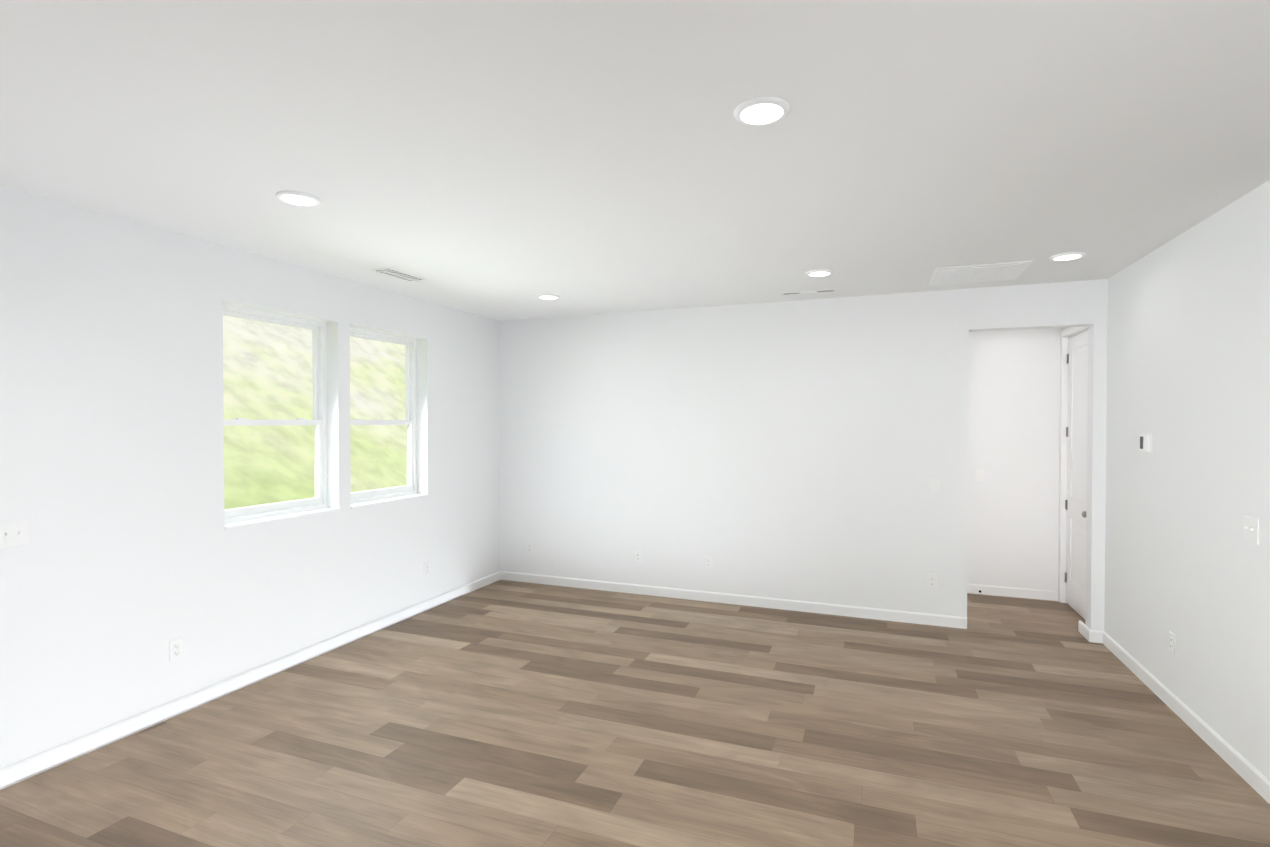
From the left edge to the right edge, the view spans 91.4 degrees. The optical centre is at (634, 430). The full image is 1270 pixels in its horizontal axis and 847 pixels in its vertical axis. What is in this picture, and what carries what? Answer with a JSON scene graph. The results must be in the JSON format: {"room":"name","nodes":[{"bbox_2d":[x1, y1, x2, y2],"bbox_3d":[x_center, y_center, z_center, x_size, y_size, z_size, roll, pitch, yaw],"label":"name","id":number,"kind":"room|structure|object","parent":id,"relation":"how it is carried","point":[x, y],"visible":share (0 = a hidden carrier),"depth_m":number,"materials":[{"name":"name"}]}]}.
{"room":"empty living room","nodes":[
{"label":"empty living room","id":0,"kind":"room"},
{"bbox_2d":[0,185,499,768],"bbox_3d":[-3.075,0.260,2.582,0.200,2.740,8.890,0,1,21],"label":"wall","id":1,"kind":"structure","parent":0,"point":[126,565],"depth_m":3.47,"materials":[{"name":"paint"}]},
{"bbox_2d":[0,520,28,548],"bbox_3d":[-2.857,0.476,2.849,0.017,0.116,0.116,0,1,21],"label":"light switch","id":2,"kind":"object","parent":1,"relation":"attached to","point":[14,534],"visible":1,"depth_m":2.85,"materials":[{"name":"white plastic"}]},
{"bbox_2d":[169,638,182,661],"bbox_3d":[-2.606,1.242,3.524,0.009,0.115,0.070,0,1,21],"label":"electrical outlet","id":3,"kind":"object","parent":1,"relation":"attached to","point":[176,648],"visible":1,"depth_m":3.52,"materials":[{"name":"white plastic"}]},
{"bbox_2d":[0,571,499,789],"bbox_3d":[-2.998,1.586,2.501,0.013,0.090,8.760,0,1,21],"label":"baseboard","id":4,"kind":"structure","parent":1,"relation":"attached to","point":[15,773],"depth_m":3.65,"materials":[{"name":"white paint"}]},
{"bbox_2d":[223,304,326,523],"bbox_3d":[-2.492,-0.112,4.238,0.097,1.380,0.870,0,1,21],"label":"window","id":5,"kind":"structure","parent":1,"relation":"in","point":[319,385],"depth_m":4.47,"materials":[{"name":"white plastic"}]},
{"bbox_2d":[225,508,340,529],"bbox_3d":[-2.397,0.588,4.211,0.131,0.020,0.870,0,1,21],"label":"window sill","id":6,"kind":"structure","parent":1,"relation":"attached to","point":[245,523],"depth_m":4.15,"materials":[{"name":"white paint"}]},
{"bbox_2d":[350,327,416,503],"bbox_3d":[-2.141,-0.125,5.153,0.097,1.380,0.870,0,1,21],"label":"window","id":7,"kind":"structure","parent":1,"relation":"in","point":[410,422],"depth_m":5.47,"materials":[{"name":"white plastic"}]},
{"bbox_2d":[351,494,428,508],"bbox_3d":[-2.045,0.576,5.126,0.131,0.020,0.870,0,1,21],"label":"window sill","id":8,"kind":"structure","parent":1,"relation":"attached to","point":[380,501],"depth_m":5.06,"materials":[{"name":"white paint"}]},
{"bbox_2d":[424,562,429,575],"bbox_3d":[-1.846,1.226,5.503,0.009,0.115,0.070,0,1,21],"label":"electrical outlet","id":9,"kind":"object","parent":1,"relation":"attached to","point":[426,568],"visible":1,"depth_m":5.50,"materials":[{"name":"white plastic"}]},
{"bbox_2d":[0,580,1269,846],"bbox_3d":[1.605,1.676,1.371,9.820,0.060,10.190,0,1,21],"label":"floor","id":10,"kind":"structure","parent":0,"point":[508,714],"depth_m":3.19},
{"bbox_2d":[0,0,1269,320],"bbox_3d":[1.605,-1.123,1.333,9.820,0.060,10.190,0,1,21],"label":"ceiling","id":11,"kind":"structure","parent":0,"point":[500,160],"depth_m":2.32,"materials":[{"name":"paint"}]},
{"bbox_2d":[275,191,320,206],"bbox_3d":[-1.611,-1.109,2.971,0.192,0.014,0.192,0,1,21],"label":"recessed light","id":12,"kind":"object","parent":11,"relation":"in","point":[297,198],"visible":0.96,"depth_m":2.95,"materials":[{"name":"white paint"}]},
{"bbox_2d":[372,268,426,281],"bbox_3d":[-1.707,-1.130,4.507,0.165,0.013,0.380,0,1,21],"label":"ceiling vent","id":13,"kind":"object","parent":11,"relation":"in","point":[395,273],"visible":1,"depth_m":4.47,"materials":[{"name":"white metal"}]},
{"bbox_2d":[537,294,559,299],"bbox_3d":[-0.735,-1.140,5.280,0.192,0.014,0.192,0,1,21],"label":"recessed light","id":14,"kind":"object","parent":11,"relation":"in","point":[548,296],"visible":1,"depth_m":5.24,"materials":[{"name":"white paint"}]},
{"bbox_2d":[734,97,789,125],"bbox_3d":[0.437,-1.097,2.141,0.192,0.014,0.192,0,1,21],"label":"recessed light","id":15,"kind":"object","parent":11,"relation":"in","point":[761,111],"visible":0.94,"depth_m":2.12,"materials":[{"name":"white paint"}]},
{"bbox_2d":[782,289,834,294],"bbox_3d":[1.422,-1.139,5.094,0.420,0.010,0.066,0,1,21],"label":"ceiling vent","id":16,"kind":"object","parent":11,"relation":"in","point":[814,291],"visible":1,"depth_m":5.08,"materials":[{"name":"white metal"}]},
{"bbox_2d":[806,269,833,276],"bbox_3d":[1.323,-1.129,4.447,0.192,0.014,0.192,0,1,21],"label":"recessed light","id":17,"kind":"object","parent":11,"relation":"in","point":[820,273],"visible":1,"depth_m":4.42,"materials":[{"name":"white paint"}]},
{"bbox_2d":[928,260,1032,285],"bbox_3d":[2.462,-1.128,4.470,0.590,0.015,0.560,0,1,21],"label":"ceiling vent","id":18,"kind":"object","parent":11,"relation":"in","point":[980,273],"visible":1,"depth_m":4.42,"materials":[{"name":"white metal"}]},
{"bbox_2d":[1050,252,1085,260],"bbox_3d":[2.791,-1.123,4.001,0.192,0.014,0.192,0,1,21],"label":"recessed light","id":19,"kind":"object","parent":11,"relation":"in","point":[1067,256],"visible":1,"depth_m":3.98,"materials":[{"name":"white paint"}]},
{"bbox_2d":[499,279,1107,630],"bbox_3d":[1.077,0.218,5.679,5.330,2.740,0.130,0,1,21],"label":"wall","id":20,"kind":"structure","parent":0,"point":[802,450],"depth_m":5.56,"materials":[{"name":"paint"}]},
{"bbox_2d":[527,542,532,552],"bbox_3d":[-1.097,1.216,6.453,0.070,0.115,0.009,0,1,21],"label":"electrical outlet","id":21,"kind":"object","parent":20,"relation":"attached to","point":[529,547],"visible":1,"depth_m":6.45,"materials":[{"name":"white plastic"}]},
{"bbox_2d":[635,551,640,562],"bbox_3d":[0.029,1.222,6.021,0.070,0.115,0.009,0,1,21],"label":"electrical outlet","id":22,"kind":"object","parent":20,"relation":"attached to","point":[637,556],"visible":1,"depth_m":6.02,"materials":[{"name":"white plastic"}]},
{"bbox_2d":[705,556,711,568],"bbox_3d":[0.684,1.225,5.769,0.070,0.115,0.009,0,1,21],"label":"electrical outlet","id":23,"kind":"object","parent":20,"relation":"attached to","point":[708,562],"visible":1,"depth_m":5.77,"materials":[{"name":"white plastic"}]},
{"bbox_2d":[500,571,966,628],"bbox_3d":[0.636,1.542,5.790,4.380,0.090,0.013,0,1,21],"label":"baseboard","id":24,"kind":"structure","parent":20,"relation":"attached to","point":[784,604],"depth_m":5.63,"materials":[{"name":"white paint"}]},
{"bbox_2d":[927,574,936,587],"bbox_3d":[2.441,1.234,5.094,0.070,0.115,0.009,0,1,21],"label":"electrical outlet","id":25,"kind":"object","parent":20,"relation":"attached to","point":[931,580],"visible":1,"depth_m":5.09,"materials":[{"name":"white plastic"}]},
{"bbox_2d":[929,479,938,492],"bbox_3d":[2.448,0.448,5.077,0.070,0.115,0.017,0,1,21],"label":"light switch","id":26,"kind":"object","parent":20,"relation":"attached to","point":[933,485],"visible":1,"depth_m":5.08,"materials":[{"name":"white plastic"}]},
{"bbox_2d":[1078,620,1095,642],"bbox_3d":[3.501,1.555,4.824,0.018,0.090,0.263,0,1,21],"label":"baseboard","id":27,"kind":"structure","parent":20,"relation":"attached to","point":[1090,635],"depth_m":4.76,"materials":[{"name":"white paint"}]},
{"bbox_2d":[967,328,1061,590],"bbox_3d":[3.504,0.214,6.016,1.040,2.740,0.120,0,1,21],"label":"wall","id":28,"kind":"structure","parent":0,"point":[1013,448],"depth_m":5.91,"materials":[{"name":"paint"}]},
{"bbox_2d":[976,469,983,480],"bbox_3d":[3.343,0.431,6.007,0.070,0.115,0.017,0,1,21],"label":"light switch","id":29,"kind":"object","parent":28,"relation":"attached to","point":[979,474],"visible":1,"depth_m":6.01,"materials":[{"name":"white plastic"}]},
{"bbox_2d":[967,584,1057,600],"bbox_3d":[3.536,1.540,5.950,0.920,0.090,0.013,0,1,21],"label":"baseboard","id":30,"kind":"structure","parent":28,"relation":"attached to","point":[971,588],"depth_m":5.92,"materials":[{"name":"white paint"}]},
{"bbox_2d":[1062,182,1266,770],"bbox_3d":[3.472,0.237,4.315,0.120,2.740,3.320,0,1,21],"label":"wall","id":31,"kind":"structure","parent":0,"point":[1185,355],"depth_m":3.38,"materials":[{"name":"paint"}]},
{"bbox_2d":[1058,326,1087,602],"bbox_3d":[3.856,0.338,5.336,0.138,2.510,0.892,0,1,21],"label":"door frame","id":32,"kind":"structure","parent":31,"relation":"attached to","point":[1064,485],"depth_m":5.72,"materials":[{"name":"white paint"}]},
{"bbox_2d":[1065,330,1087,618],"bbox_3d":[3.822,0.367,5.355,0.101,2.428,0.770,0,1,21],"label":"door","id":33,"kind":"structure","parent":31,"relation":"in","point":[1076,436],"depth_m":5.43,"materials":[{"name":"white paint"}]},
{"bbox_2d":[1140,433,1151,452],"bbox_3d":[3.256,0.076,3.956,0.027,0.124,0.124,0,1,21],"label":"thermostat","id":34,"kind":"object","parent":31,"relation":"attached to","point":[1146,442],"visible":1,"depth_m":3.92,"materials":[{"name":"white plastic"}]},
{"bbox_2d":[1169,632,1174,654],"bbox_3d":[3.128,1.236,3.614,0.009,0.115,0.070,0,1,21],"label":"electrical outlet","id":35,"kind":"object","parent":31,"relation":"attached to","point":[1171,642],"visible":1,"depth_m":3.61,"materials":[{"name":"white plastic"}]},
{"bbox_2d":[1096,630,1269,801],"bbox_3d":[3.150,1.570,3.690,0.020,0.090,2.130,0,1,21],"label":"baseboard","id":36,"kind":"structure","parent":31,"relation":"attached to","point":[1230,755],"depth_m":3.35,"materials":[{"name":"white paint"}]},
{"bbox_2d":[1243,516,1258,544],"bbox_3d":[2.841,0.458,2.867,0.017,0.116,0.116,0,1,21],"label":"light switch","id":37,"kind":"object","parent":31,"relation":"attached to","point":[1251,531],"visible":1,"depth_m":2.86,"materials":[{"name":"white plastic"}]},
{"bbox_2d":[1259,180,1269,780],"bbox_3d":[4.745,0.268,1.983,4.170,2.740,0.120,0,1,21],"label":"wall","id":38,"kind":"structure","parent":0,"point":[1264,745],"depth_m":2.76,"materials":[{"name":"paint"}]},
{"bbox_2d":[1268,783,1269,803],"bbox_3d":[4.716,1.594,1.941,4.183,0.090,0.013,0,1,21],"label":"baseboard","id":39,"kind":"structure","parent":38,"relation":"attached to","point":[1268,783],"depth_m":2.71,"materials":[{"name":"white paint"}]},
{"label":"outside","id":40,"kind":"structure","parent":0,"visible":0},
{"bbox_2d":[223,315,406,509],"bbox_3d":[-29.096,-15.807,18.847,59.400,37.308,75.000,0,1,21],"label":"lawn","id":41,"kind":"structure","parent":40,"point":[377,453],"depth_m":11.35,"materials":[{"name":"green plant"}]}
]}

